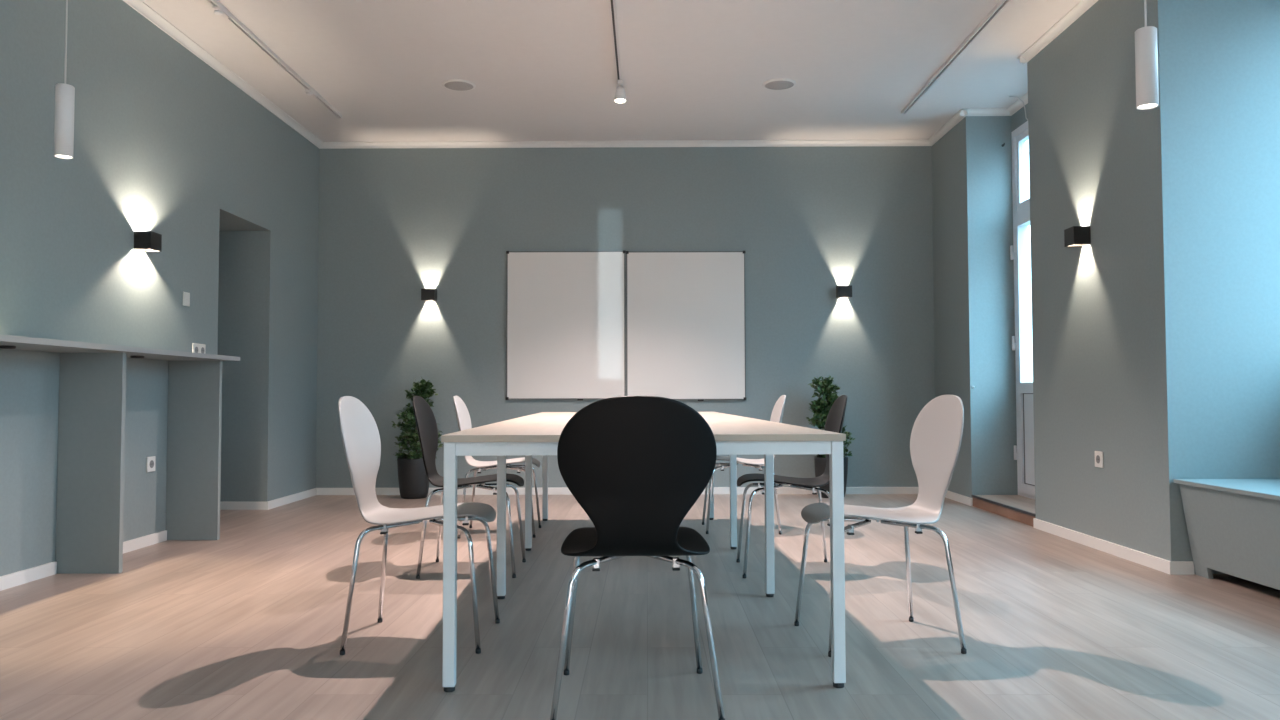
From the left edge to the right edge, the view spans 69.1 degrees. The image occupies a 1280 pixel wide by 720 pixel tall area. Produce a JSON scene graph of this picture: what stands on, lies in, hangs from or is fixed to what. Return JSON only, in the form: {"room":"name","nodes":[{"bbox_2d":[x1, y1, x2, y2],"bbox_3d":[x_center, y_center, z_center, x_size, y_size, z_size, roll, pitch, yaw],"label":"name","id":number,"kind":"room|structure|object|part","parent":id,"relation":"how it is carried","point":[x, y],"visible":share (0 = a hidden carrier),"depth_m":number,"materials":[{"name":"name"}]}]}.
{"room":"meeting room","nodes":[
{"label":"meeting room","id":0,"kind":"room"},
{"bbox_2d":[0,0,318,575],"bbox_3d":[-3.227,-0.564,2.886,0.750,3.075,10.479,0,-2,0],"label":"wall","id":1,"kind":"structure","parent":0,"point":[165,144],"depth_m":5.32,"materials":[{"name":"grey paint"}]},
{"bbox_2d":[134,231,161,251],"bbox_3d":[-2.788,-0.670,5.268,0.094,0.100,0.118,0,-2,0],"label":"wall sconce","id":2,"kind":"object","parent":1,"relation":"attached to","point":[145,241],"visible":1,"depth_m":5.21,"materials":[{"name":"black metal"}]},
{"bbox_2d":[146,456,155,471],"bbox_3d":[-2.825,0.601,5.374,0.012,0.088,0.085,0,-2,0],"label":"wall socket","id":3,"kind":"object","parent":1,"relation":"attached to","point":[150,461],"visible":1,"depth_m":5.36,"materials":[{"name":"white plastic"}]},
{"bbox_2d":[0,488,316,590],"bbox_3d":[-3.167,0.943,2.829,0.664,0.060,10.479,0,-2,0],"label":"baseboard","id":4,"kind":"structure","parent":1,"relation":"attached to","point":[14,579],"depth_m":5.28,"materials":[{"name":"white paint"}]},
{"bbox_2d":[183,292,189,305],"bbox_3d":[-2.824,-0.380,5.793,0.012,0.085,0.075,0,-2,0],"label":"light switch","id":5,"kind":"object","parent":1,"relation":"attached to","point":[186,296],"visible":1,"depth_m":5.78,"materials":[{"name":"white plastic"}]},
{"bbox_2d":[192,343,205,353],"bbox_3d":[-2.823,-0.061,5.952,0.012,0.085,0.165,0,-2,0],"label":"wall socket","id":6,"kind":"object","parent":1,"relation":"attached to","point":[196,348],"visible":0.8,"depth_m":5.94,"materials":[{"name":"white plastic"}]},
{"bbox_2d":[123,0,322,147],"bbox_3d":[-2.833,-2.078,2.940,0.046,0.046,10.479,0,-2,0],"label":"trim","id":7,"kind":"structure","parent":1,"relation":"attached to","point":[139,6],"depth_m":6.16,"materials":[{"name":"white paint"}]},
{"bbox_2d":[142,0,1080,141],"bbox_3d":[-0.070,-2.208,2.925,7.072,0.200,11.079,0,-2,0],"label":"ceiling","id":8,"kind":"structure","parent":0,"point":[540,70],"depth_m":6.18,"materials":[{"name":"paint"}]},
{"bbox_2d":[54,0,74,158],"bbox_3d":[-2.432,-1.459,3.945,0.090,1.207,0.090,0,-2,0],"label":"pendant lamp","id":9,"kind":"object","parent":8,"relation":"hanging from","point":[64,93],"visible":1,"depth_m":3.90,"materials":[{"name":"white metal"}]},
{"bbox_3d":[-2.433,-1.601,3.951,0.007,0.884,0.007,0,-2,0],"label":"cord","id":10,"kind":"part","parent":9,"relation":"part of","materials":[{"name":"grey plastic"}]},
{"bbox_2d":[206,0,341,117],"bbox_3d":[-2.394,-2.036,4.322,0.037,0.027,6.062,0,-2,0],"label":"ceiling track","id":11,"kind":"object","parent":8,"relation":"attached to","point":[232,19],"visible":1,"depth_m":6.00,"materials":[{"name":"white metal"}]},
{"bbox_2d":[212,6,228,17],"bbox_3d":[-2.391,-1.974,5.295,0.044,0.025,0.140,0,-2,0],"label":"adapter","id":12,"kind":"object","parent":11,"relation":"attached to","point":[218,11],"visible":1,"depth_m":5.26,"materials":[{"name":"white plastic"}]},
{"bbox_2d":[305,89,316,96],"bbox_3d":[-2.380,-1.920,6.714,0.044,0.025,0.140,0,-2,0],"label":"adapter","id":13,"kind":"object","parent":11,"relation":"attached to","point":[309,92],"visible":1,"depth_m":6.68,"materials":[{"name":"white"}]},
{"bbox_2d":[442,79,475,90],"bbox_3d":[-1.292,-1.958,6.638,0.236,0.013,0.236,0,-2,0],"label":"ceiling speaker","id":14,"kind":"object","parent":8,"relation":"attached to","point":[452,84],"visible":1,"depth_m":6.62,"materials":[{"name":"white paint"}]},
{"bbox_2d":[608,0,620,85],"bbox_3d":[-0.176,-2.101,2.732,0.037,0.027,7.712,0,-2,0],"label":"ceiling track","id":15,"kind":"object","parent":8,"relation":"attached to","point":[612,7],"visible":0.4,"depth_m":5.73,"materials":[{"name":"white metal"}]},
{"bbox_2d":[614,80,625,103],"bbox_3d":[-0.138,-1.874,6.506,0.086,0.144,0.100,0,-2,0],"label":"track spotlight","id":16,"kind":"object","parent":15,"relation":"attached to","point":[620,97],"visible":1,"depth_m":6.48,"materials":[{"name":"white metal"}]},
{"bbox_2d":[763,78,795,89],"bbox_3d":[0.995,-1.964,6.636,0.236,0.013,0.236,0,-2,0],"label":"ceiling speaker","id":17,"kind":"object","parent":8,"relation":"attached to","point":[780,83],"visible":1,"depth_m":6.61,"materials":[{"name":"white paint"}]},
{"bbox_2d":[765,81,793,89],"bbox_3d":[0.995,-1.964,6.636,0.204,0.013,0.204,0,-2,0],"label":"grille","id":18,"kind":"object","parent":17,"relation":"attached to","point":[770,85],"depth_m":6.63,"materials":[{"name":"white metal"}]},
{"bbox_2d":[901,0,1010,113],"bbox_3d":[2.041,-2.048,4.270,0.037,0.027,6.022,0,-2,0],"label":"ceiling track","id":19,"kind":"object","parent":8,"relation":"attached to","point":[998,8],"visible":1,"depth_m":5.98,"materials":[{"name":"white metal"}]},
{"bbox_2d":[1009,96,1027,119],"bbox_3d":[2.812,-1.865,6.900,0.139,0.204,0.014,-1,-2,15],"label":"cable","id":20,"kind":"object","parent":8,"relation":"hanging from","point":[1009,96],"visible":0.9,"depth_m":6.89,"materials":[{"name":"grey plastic"}]},
{"bbox_2d":[1135,0,1158,109],"bbox_3d":[1.785,-1.494,3.296,0.090,1.206,0.090,0,-2,0],"label":"pendant lamp","id":21,"kind":"object","parent":8,"relation":"hanging from","point":[1146,45],"visible":1,"depth_m":3.25,"materials":[{"name":"white metal"}]},
{"bbox_3d":[1.785,-1.622,3.300,0.007,0.912,0.007,0,-2,0],"label":"cord","id":22,"kind":"part","parent":21,"relation":"part of","materials":[{"name":"grey plastic"}]},
{"bbox_2d":[316,146,934,487],"bbox_3d":[-0.277,-0.368,8.251,6.572,3.075,0.300,0,-2,0],"label":"wall","id":23,"kind":"structure","parent":0,"point":[395,224],"depth_m":8.12,"materials":[{"name":"grey paint"}]},
{"bbox_2d":[421,289,436,300],"bbox_3d":[-1.829,-0.564,8.071,0.118,0.100,0.094,0,-2,0],"label":"wall sconce","id":24,"kind":"object","parent":23,"relation":"attached to","point":[426,294],"visible":1,"depth_m":8.02,"materials":[{"name":"black metal"}]},
{"bbox_2d":[506,250,625,399],"bbox_3d":[-0.644,-0.301,8.086,1.042,1.304,0.027,0,-2,0],"label":"whiteboard","id":25,"kind":"object","parent":23,"relation":"attached to","point":[565,329],"visible":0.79,"depth_m":8.08,"materials":[{"name":"white ceramic"}]},
{"bbox_2d":[317,487,918,494],"bbox_3d":[-0.126,1.132,8.036,5.342,0.060,0.014,0,-2,0],"label":"baseboard","id":26,"kind":"structure","parent":23,"relation":"attached to","point":[717,490],"depth_m":8.03,"materials":[{"name":"white paint"}]},
{"bbox_2d":[319,139,930,148],"bbox_3d":[-0.133,-1.889,8.134,5.370,0.046,0.046,0,-2,0],"label":"trim","id":27,"kind":"structure","parent":23,"relation":"attached to","point":[911,142],"depth_m":8.14,"materials":[{"name":"white paint"}]},
{"bbox_2d":[626,251,745,400],"bbox_3d":[0.399,-0.298,8.078,1.042,1.306,0.027,0,-2,0],"label":"whiteboard","id":28,"kind":"object","parent":23,"relation":"attached to","point":[686,334],"visible":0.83,"depth_m":8.07,"materials":[{"name":"white plastic"}]},
{"bbox_2d":[836,285,851,297],"bbox_3d":[1.766,-0.590,8.046,0.118,0.100,0.094,0,-2,0],"label":"wall sconce","id":29,"kind":"object","parent":23,"relation":"attached to","point":[842,291],"visible":1,"depth_m":8.00,"materials":[{"name":"black metal"}]},
{"bbox_2d":[0,494,1279,719],"bbox_3d":[-0.063,1.040,2.803,7.072,0.150,11.079,0,-2,0],"label":"floor","id":30,"kind":"structure","parent":0,"point":[247,623],"depth_m":3.39,"materials":[{"name":"brown wood"}]},
{"bbox_2d":[0,334,239,573],"bbox_3d":[-2.659,0.430,3.048,0.376,1.098,5.285,0,-2,0],"label":"counter","id":31,"kind":"object","parent":30,"relation":"on","point":[92,378],"depth_m":4.54,"materials":[{"name":"grey paint"}]},
{"bbox_3d":[-2.680,0.500,4.542,0.308,1.072,0.032,0,-2,0],"label":"support panel","id":32,"kind":"part","parent":31,"relation":"part of","materials":[{"name":"grey paint"}]},
{"bbox_2d":[0,335,233,360],"bbox_3d":[-2.661,-0.105,3.068,0.374,0.026,5.285,0,-2,0],"label":"countertop","id":33,"kind":"structure","parent":31,"relation":"on","point":[19,346],"depth_m":4.43,"materials":[{"name":"grey paint"}]},
{"bbox_3d":[-2.673,0.539,5.575,0.308,1.072,0.032,0,-2,0],"label":"support panel","id":34,"kind":"part","parent":31,"relation":"part of","materials":[{"name":"grey paint"}]},
{"bbox_2d":[391,377,443,498],"bbox_3d":[-1.878,0.646,7.842,0.434,1.024,0.454,0,-2,0],"label":"potted plant","id":35,"kind":"object","parent":30,"relation":"on","point":[413,480],"visible":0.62,"depth_m":7.74,"materials":[{"name":"green plant"}]},
{"bbox_3d":[-1.899,0.990,7.822,0.280,0.335,0.280,0,-2,0],"label":"pot","id":36,"kind":"part","parent":35,"relation":"part of","materials":[{"name":"black ceramic"}]},
{"bbox_3d":[-1.892,0.522,7.839,0.343,0.669,0.328,-2,-3,33],"label":"stem","id":37,"kind":"part","parent":35,"relation":"part of","materials":[{"name":"green plant"}]},
{"bbox_2d":[338,396,499,654],"bbox_3d":[-0.790,0.557,3.322,0.537,0.857,0.458,0,-2,0],"label":"chair","id":38,"kind":"object","parent":30,"relation":"on","point":[359,430],"visible":0.98,"depth_m":3.31,"materials":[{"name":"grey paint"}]},
{"bbox_3d":[-0.893,0.765,3.195,0.293,0.410,0.026,2,-3,-44],"label":"leg","id":39,"kind":"part","parent":38,"relation":"part of","materials":[{"name":"silver metal"}]},
{"bbox_3d":[-0.892,0.774,3.434,0.293,0.410,0.026,-2,-3,45],"label":"leg","id":40,"kind":"part","parent":38,"relation":"part of","materials":[{"name":"silver metal"}]},
{"bbox_3d":[-0.637,0.765,3.199,0.282,0.410,0.018,-2,-3,43],"label":"leg","id":41,"kind":"part","parent":38,"relation":"part of","materials":[{"name":"silver metal"}]},
{"bbox_3d":[-0.636,0.774,3.428,0.282,0.410,0.018,2,-3,-42],"label":"leg","id":42,"kind":"part","parent":38,"relation":"part of","materials":[{"name":"silver metal"}]},
{"bbox_2d":[412,396,525,578],"bbox_3d":[-0.846,0.605,4.594,0.537,0.857,0.458,0,-2,-1],"label":"chair","id":43,"kind":"object","parent":30,"relation":"on","point":[426,424],"visible":0.9,"depth_m":4.58,"materials":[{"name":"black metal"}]},
{"bbox_3d":[-0.947,0.814,4.466,0.026,0.410,0.293,-2,-3,45],"label":"leg","id":44,"kind":"part","parent":43,"relation":"part of","materials":[{"name":"silver metal"}]},
{"bbox_3d":[-0.949,0.822,4.705,0.293,0.410,0.026,-2,-3,44],"label":"leg","id":45,"kind":"part","parent":43,"relation":"part of","materials":[{"name":"silver metal"}]},
{"bbox_3d":[-0.691,0.813,4.473,0.282,0.410,0.018,-2,-3,42],"label":"leg","id":46,"kind":"part","parent":43,"relation":"part of","materials":[{"name":"silver metal"}]},
{"bbox_3d":[-0.694,0.822,4.702,0.282,0.410,0.018,2,-3,-43],"label":"leg","id":47,"kind":"part","parent":43,"relation":"part of","materials":[{"name":"silver metal"}]},
{"bbox_2d":[453,396,540,538],"bbox_3d":[-0.895,0.651,5.826,0.537,0.857,0.458,0,-2,-1],"label":"chair","id":48,"kind":"object","parent":30,"relation":"on","point":[462,414],"visible":0.76,"depth_m":5.82,"materials":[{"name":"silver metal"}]},
{"bbox_3d":[-1.000,0.869,5.935,0.293,0.410,0.026,-2,-3,44],"label":"leg","id":49,"kind":"part","parent":48,"relation":"part of","materials":[{"name":"silver metal"}]},
{"bbox_3d":[-0.990,0.860,5.694,0.215,0.410,0.214,0,-2,-1],"label":"leg","id":50,"kind":"part","parent":48,"relation":"part of","materials":[{"name":"silver metal"}]},
{"bbox_3d":[-0.739,0.860,5.706,0.282,0.410,0.018,-2,-3,41],"label":"leg","id":51,"kind":"part","parent":48,"relation":"part of","materials":[{"name":"silver metal"}]},
{"bbox_3d":[-0.744,0.868,5.935,0.282,0.410,0.018,2,-3,-44],"label":"leg","id":52,"kind":"part","parent":48,"relation":"part of","materials":[{"name":"silver metal"}]},
{"bbox_2d":[550,395,724,719],"bbox_3d":[-0.014,0.529,2.630,0.458,0.857,0.537,0,-2,-2],"label":"chair","id":53,"kind":"object","parent":30,"relation":"on","point":[636,466],"visible":1,"depth_m":2.42,"materials":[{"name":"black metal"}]},
{"bbox_3d":[-0.133,0.748,2.772,0.018,0.410,0.282,2,-3,-44],"label":"leg","id":54,"kind":"part","parent":53,"relation":"part of","materials":[{"name":"silver metal"}]},
{"bbox_3d":[-0.131,0.738,2.521,0.214,0.410,0.215,0,-2,-2],"label":"leg","id":55,"kind":"part","parent":53,"relation":"part of","materials":[{"name":"silver metal"}]},
{"bbox_3d":[0.111,0.738,2.529,0.214,0.410,0.215,0,-2,-2],"label":"leg","id":56,"kind":"part","parent":53,"relation":"part of","materials":[{"name":"silver metal"}]},
{"bbox_3d":[0.096,0.748,2.779,0.018,0.410,0.282,-2,-3,41],"label":"leg","id":57,"kind":"part","parent":53,"relation":"part of","materials":[{"name":"silver metal"}]},
{"bbox_2d":[441,412,845,691],"bbox_3d":[-0.033,0.660,4.568,1.187,0.742,3.714,0,-2,-1],"label":"conference table","id":58,"kind":"object","parent":30,"relation":"on","point":[538,433],"visible":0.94,"depth_m":2.75,"materials":[{"name":"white wood"}]},
{"bbox_3d":[-0.556,0.595,2.721,0.035,0.708,0.035,0,-2,-1],"label":"leg","id":59,"kind":"part","parent":58,"relation":"part of","materials":[{"name":"silver metal"}]},
{"bbox_3d":[-0.587,0.640,3.942,0.035,0.708,0.035,0,-2,-1],"label":"leg","id":60,"kind":"part","parent":58,"relation":"part of","materials":[{"name":"silver metal"}]},
{"bbox_3d":[-0.619,0.686,5.163,0.035,0.708,0.035,0,-2,-1],"label":"leg","id":61,"kind":"part","parent":58,"relation":"part of","materials":[{"name":"silver metal"}]},
{"bbox_3d":[-0.651,0.733,6.385,0.035,0.708,0.035,0,-2,-1],"label":"leg","id":62,"kind":"part","parent":58,"relation":"part of","materials":[{"name":"silver metal"}]},
{"bbox_3d":[0.489,0.731,6.414,0.035,0.708,0.035,0,-2,-1],"label":"leg","id":63,"kind":"part","parent":58,"relation":"part of","materials":[{"name":"silver metal"}]},
{"bbox_3d":[0.521,0.685,5.193,0.035,0.708,0.035,0,-2,-1],"label":"leg","id":64,"kind":"part","parent":58,"relation":"part of","materials":[{"name":"silver metal"}]},
{"bbox_3d":[0.552,0.639,3.972,0.035,0.708,0.035,0,-2,-1],"label":"leg","id":65,"kind":"part","parent":58,"relation":"part of","materials":[{"name":"silver metal"}]},
{"bbox_3d":[0.584,0.593,2.751,0.035,0.708,0.035,0,-2,-1],"label":"leg","id":66,"kind":"part","parent":58,"relation":"part of","materials":[{"name":"silver metal"}]},
{"bbox_2d":[702,395,785,533],"bbox_3d":[0.666,0.653,5.965,0.537,0.857,0.458,0,-2,0],"label":"chair","id":67,"kind":"object","parent":30,"relation":"on","point":[777,413],"visible":0.52,"depth_m":5.86,"materials":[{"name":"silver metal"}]},
{"bbox_3d":[0.514,0.870,6.073,0.282,0.410,0.018,-2,-3,43],"label":"leg","id":68,"kind":"part","parent":67,"relation":"part of","materials":[{"name":"silver metal"}]},
{"bbox_3d":[0.513,0.862,5.843,0.282,0.410,0.018,2,-3,-42],"label":"leg","id":69,"kind":"part","parent":67,"relation":"part of","materials":[{"name":"silver metal"}]},
{"bbox_3d":[0.768,0.861,5.837,0.026,0.410,0.293,2,-3,-45],"label":"leg","id":70,"kind":"part","parent":67,"relation":"part of","materials":[{"name":"silver metal"}]},
{"bbox_2d":[736,395,847,577],"bbox_3d":[0.746,0.600,4.571,0.537,0.857,0.458,0,-2,2],"label":"chair","id":71,"kind":"object","parent":30,"relation":"on","point":[834,422],"visible":0.81,"depth_m":4.57,"materials":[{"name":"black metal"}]},
{"bbox_3d":[0.597,0.818,4.682,0.282,0.410,0.018,-2,-3,44],"label":"leg","id":72,"kind":"part","parent":71,"relation":"part of","materials":[{"name":"silver metal"}]},
{"bbox_3d":[0.590,0.809,4.453,0.282,0.410,0.018,2,-3,-41],"label":"leg","id":73,"kind":"part","parent":71,"relation":"part of","materials":[{"name":"silver metal"}]},
{"bbox_3d":[0.853,0.817,4.678,0.293,0.410,0.026,2,-3,-43],"label":"leg","id":74,"kind":"part","parent":71,"relation":"part of","materials":[{"name":"silver metal"}]},
{"bbox_3d":[0.845,0.808,4.440,0.026,0.410,0.293,2,-3,-43],"label":"leg","id":75,"kind":"part","parent":71,"relation":"part of","materials":[{"name":"silver metal"}]},
{"bbox_2d":[806,376,854,497],"bbox_3d":[1.591,0.640,7.816,0.394,1.018,0.436,0,-2,0],"label":"potted plant","id":76,"kind":"object","parent":30,"relation":"on","point":[821,407],"visible":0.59,"depth_m":7.77,"materials":[{"name":"green plant"}]},
{"bbox_3d":[1.594,0.513,7.812,0.331,0.669,0.298,-1,-2,28],"label":"stem","id":77,"kind":"part","parent":76,"relation":"part of","materials":[{"name":"brown plant"}]},
{"bbox_3d":[1.604,0.981,7.797,0.280,0.335,0.280,0,-2,0],"label":"pot","id":78,"kind":"part","parent":76,"relation":"part of","materials":[{"name":"black ceramic"}]},
{"bbox_2d":[794,395,966,656],"bbox_3d":[0.853,0.552,3.296,0.537,0.857,0.458,0,-2,-6],"label":"chair","id":79,"kind":"object","parent":30,"relation":"on","point":[937,431],"visible":0.94,"depth_m":3.31,"materials":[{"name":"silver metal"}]},
{"bbox_3d":[0.689,0.769,3.386,0.282,0.410,0.018,-2,-3,36],"label":"leg","id":80,"kind":"part","parent":79,"relation":"part of","materials":[{"name":"silver metal"}]},
{"bbox_3d":[0.713,0.760,3.158,0.018,0.410,0.282,-2,-3,41],"label":"leg","id":81,"kind":"part","parent":79,"relation":"part of","materials":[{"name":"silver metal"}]},
{"bbox_3d":[0.942,0.770,3.418,0.026,0.410,0.293,-2,-3,39],"label":"leg","id":82,"kind":"part","parent":79,"relation":"part of","materials":[{"name":"silver metal"}]},
{"bbox_3d":[0.968,0.761,3.181,0.293,0.410,0.026,-2,-3,39],"label":"leg","id":83,"kind":"part","parent":79,"relation":"part of","materials":[{"name":"silver metal"}]},
{"bbox_2d":[1173,479,1279,589],"bbox_3d":[2.883,0.757,3.471,0.682,0.452,1.930,0,-2,0],"label":"radiator cover","id":84,"kind":"object","parent":30,"relation":"on","point":[1233,525],"visible":1,"depth_m":4.08,"materials":[{"name":"grey paint"}]},
{"bbox_2d":[932,0,1279,573],"bbox_3d":[2.993,-0.580,2.841,0.951,3.075,10.479,0,-2,0],"label":"wall","id":85,"kind":"structure","parent":0,"point":[1156,339],"depth_m":4.82,"materials":[{"name":"grey paint"}]},
{"bbox_2d":[971,495,1035,525],"bbox_3d":[2.822,1.056,6.564,0.555,0.086,1.170,0,-2,0],"label":"step","id":86,"kind":"structure","parent":85,"relation":"attached to","point":[1018,508],"depth_m":6.62,"materials":[{"name":"brown wood"}]},
{"bbox_2d":[928,0,1097,145],"bbox_3d":[2.842,-2.092,2.899,0.747,0.046,10.479,0,-2,0],"label":"trim","id":87,"kind":"structure","parent":85,"relation":"attached to","point":[1082,6],"depth_m":6.09,"materials":[{"name":"white paint"}]},
{"bbox_2d":[1010,121,1034,498],"bbox_3d":[2.892,-0.392,6.619,0.150,2.816,1.170,0,-2,0],"label":"door","id":88,"kind":"structure","parent":85,"relation":"in","point":[1024,450],"depth_m":7.08,"materials":[{"name":"white glass"}]},
{"bbox_3d":[2.928,0.576,6.582,0.046,0.671,0.902,0,-2,0],"label":"panel","id":89,"kind":"part","parent":88,"relation":"part of","materials":[{"name":"white plastic"}]},
{"bbox_2d":[945,490,1193,574],"bbox_3d":[2.578,0.998,4.636,0.115,0.060,6.779,0,-2,0],"label":"baseboard","id":90,"kind":"structure","parent":85,"relation":"attached to","point":[1166,566],"depth_m":4.98,"materials":[{"name":"white paint"}]},
{"bbox_2d":[1064,226,1090,246],"bbox_3d":[2.487,-0.701,5.289,0.094,0.100,0.118,0,-2,0],"label":"wall sconce","id":91,"kind":"object","parent":85,"relation":"attached to","point":[1075,236],"visible":1,"depth_m":5.23,"materials":[{"name":"black metal"}]},
{"bbox_2d":[1095,451,1103,467],"bbox_3d":[2.531,0.548,5.130,0.012,0.088,0.085,0,-2,0],"label":"wall socket","id":92,"kind":"object","parent":85,"relation":"attached to","point":[1098,455],"visible":1,"depth_m":5.11,"materials":[{"name":"white plastic"}]}
]}

